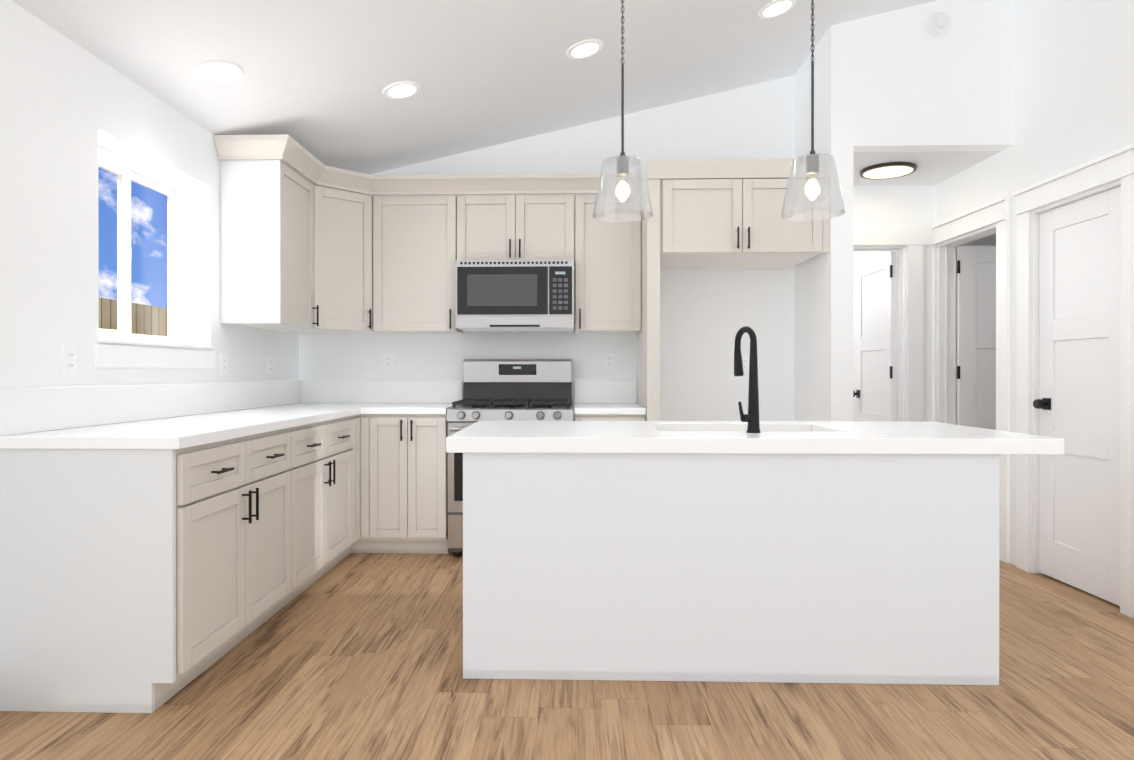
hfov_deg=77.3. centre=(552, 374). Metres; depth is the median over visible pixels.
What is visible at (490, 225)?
upper cabinet
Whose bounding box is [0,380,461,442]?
countertop
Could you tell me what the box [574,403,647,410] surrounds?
countertop
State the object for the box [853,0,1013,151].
wall
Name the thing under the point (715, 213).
upper cabinet
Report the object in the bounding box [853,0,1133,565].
wall
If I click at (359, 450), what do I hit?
base cabinet
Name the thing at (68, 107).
wall
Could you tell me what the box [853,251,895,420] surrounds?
door
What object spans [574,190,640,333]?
upper cabinet
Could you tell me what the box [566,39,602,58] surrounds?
recessed light
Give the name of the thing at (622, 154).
socket
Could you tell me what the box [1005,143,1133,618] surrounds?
door frame
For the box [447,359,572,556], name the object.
range
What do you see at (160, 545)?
base cabinet
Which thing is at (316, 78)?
ceiling
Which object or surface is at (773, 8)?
recessed light
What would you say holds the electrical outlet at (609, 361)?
attached to the wall at (702, 311)
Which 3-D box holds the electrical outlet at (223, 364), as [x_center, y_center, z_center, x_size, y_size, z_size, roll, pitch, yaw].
[-1.817,-0.055,3.919,0.008,0.116,0.072,0,0,2]
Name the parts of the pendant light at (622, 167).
lamp shade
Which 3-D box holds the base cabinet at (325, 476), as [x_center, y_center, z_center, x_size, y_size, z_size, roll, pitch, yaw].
[-1.510,0.683,3.742,0.628,0.875,1.021,0,0,2]
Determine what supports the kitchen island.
on the floor
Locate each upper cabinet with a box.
[217,134,320,329]
[272,162,396,333]
[381,190,463,333]
[457,190,576,261]
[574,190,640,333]
[649,158,829,268]
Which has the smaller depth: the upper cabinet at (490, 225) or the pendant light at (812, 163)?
the pendant light at (812, 163)
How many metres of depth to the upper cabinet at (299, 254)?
3.88 m
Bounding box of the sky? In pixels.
[98,167,167,307]
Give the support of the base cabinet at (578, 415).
on the floor
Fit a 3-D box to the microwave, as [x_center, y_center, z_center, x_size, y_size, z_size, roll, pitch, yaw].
[-0.240,-0.517,4.747,0.763,0.435,0.402,0,0,2]
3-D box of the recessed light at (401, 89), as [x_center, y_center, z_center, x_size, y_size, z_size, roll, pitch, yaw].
[-0.805,-1.514,3.777,0.201,0.051,0.206,0,0,2]
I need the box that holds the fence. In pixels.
[99,297,167,336]
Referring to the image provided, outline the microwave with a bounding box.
[455,260,573,330]
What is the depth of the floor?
2.40 m
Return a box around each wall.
[0,0,298,387]
[299,76,790,420]
[791,20,853,420]
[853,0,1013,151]
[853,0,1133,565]
[853,185,934,421]
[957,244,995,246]
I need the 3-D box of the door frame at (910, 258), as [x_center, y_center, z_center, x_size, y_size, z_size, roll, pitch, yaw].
[2.340,0.031,4.689,1.090,2.173,1.016,0,0,2]
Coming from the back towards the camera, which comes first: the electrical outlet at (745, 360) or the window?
the electrical outlet at (745, 360)
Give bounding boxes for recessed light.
[194,61,242,83]
[382,81,420,98]
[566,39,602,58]
[757,0,796,18]
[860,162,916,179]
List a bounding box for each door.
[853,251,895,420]
[957,246,995,429]
[1033,186,1120,605]
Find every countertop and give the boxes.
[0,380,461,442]
[446,421,1063,453]
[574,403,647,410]
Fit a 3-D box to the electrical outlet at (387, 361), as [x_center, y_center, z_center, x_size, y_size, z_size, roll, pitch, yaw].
[-1.157,-0.089,4.975,0.072,0.116,0.008,0,0,2]
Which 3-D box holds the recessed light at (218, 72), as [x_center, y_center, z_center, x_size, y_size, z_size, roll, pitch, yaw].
[-1.507,-1.359,3.197,0.201,0.051,0.206,0,0,2]
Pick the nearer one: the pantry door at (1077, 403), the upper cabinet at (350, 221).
the pantry door at (1077, 403)
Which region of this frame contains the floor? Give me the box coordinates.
[0,552,1133,759]
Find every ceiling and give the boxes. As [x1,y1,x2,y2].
[11,0,936,185]
[853,151,999,243]
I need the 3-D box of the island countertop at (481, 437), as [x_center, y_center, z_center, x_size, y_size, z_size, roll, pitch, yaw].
[0.729,0.257,3.013,2.216,0.056,0.913,0,0,2]
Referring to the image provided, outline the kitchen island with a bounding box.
[463,454,998,684]
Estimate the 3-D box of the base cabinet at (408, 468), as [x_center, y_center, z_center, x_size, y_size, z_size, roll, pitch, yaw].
[-0.917,0.681,4.631,0.549,0.875,0.679,0,0,2]
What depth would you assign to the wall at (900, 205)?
5.07 m
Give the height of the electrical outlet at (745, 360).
0.116 m
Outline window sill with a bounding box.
[94,339,214,368]
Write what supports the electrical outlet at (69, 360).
attached to the wall at (68, 107)
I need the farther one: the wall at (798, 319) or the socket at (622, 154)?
the wall at (798, 319)
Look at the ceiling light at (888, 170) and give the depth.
4.62 m
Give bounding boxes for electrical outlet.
[62,345,76,375]
[220,354,227,374]
[268,356,272,374]
[383,353,392,369]
[605,353,614,369]
[742,356,748,371]
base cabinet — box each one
[0,451,299,712]
[300,447,351,592]
[352,443,367,552]
[368,411,449,553]
[574,411,647,420]
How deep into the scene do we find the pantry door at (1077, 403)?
3.65 m
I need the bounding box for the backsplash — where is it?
[574,380,635,402]
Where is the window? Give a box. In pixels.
[98,147,182,343]
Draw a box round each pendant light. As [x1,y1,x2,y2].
[592,0,652,221]
[780,0,844,220]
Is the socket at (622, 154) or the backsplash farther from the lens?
the backsplash
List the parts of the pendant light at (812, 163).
lamp shade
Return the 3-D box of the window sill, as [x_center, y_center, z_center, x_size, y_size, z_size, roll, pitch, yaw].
[-1.900,-0.088,3.336,0.160,0.118,0.950,0,0,2]
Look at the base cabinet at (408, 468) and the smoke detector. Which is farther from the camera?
the base cabinet at (408, 468)
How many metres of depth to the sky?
14.73 m
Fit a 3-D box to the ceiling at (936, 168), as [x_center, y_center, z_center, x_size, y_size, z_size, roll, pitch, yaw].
[2.787,-1.402,5.163,4.900,0.100,4.800,0,0,2]
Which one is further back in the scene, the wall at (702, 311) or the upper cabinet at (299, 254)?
the wall at (702, 311)
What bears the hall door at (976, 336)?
in the wall at (1073, 83)
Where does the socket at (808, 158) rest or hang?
attached to the pendant light at (812, 163)
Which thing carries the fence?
on the ground
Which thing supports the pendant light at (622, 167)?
hanging from the ceiling at (316, 78)
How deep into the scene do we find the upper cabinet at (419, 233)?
4.64 m
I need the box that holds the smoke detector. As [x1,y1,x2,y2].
[926,12,950,35]
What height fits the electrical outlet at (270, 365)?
0.116 m
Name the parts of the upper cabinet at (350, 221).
crown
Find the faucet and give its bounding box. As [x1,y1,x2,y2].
[734,326,761,433]
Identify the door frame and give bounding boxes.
[853,196,1008,561]
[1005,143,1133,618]
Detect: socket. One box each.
[615,0,629,201]
[805,0,819,200]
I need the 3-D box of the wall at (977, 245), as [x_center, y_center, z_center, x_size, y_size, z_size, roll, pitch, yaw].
[4.050,-0.186,7.469,2.250,2.600,0.120,0,0,2]

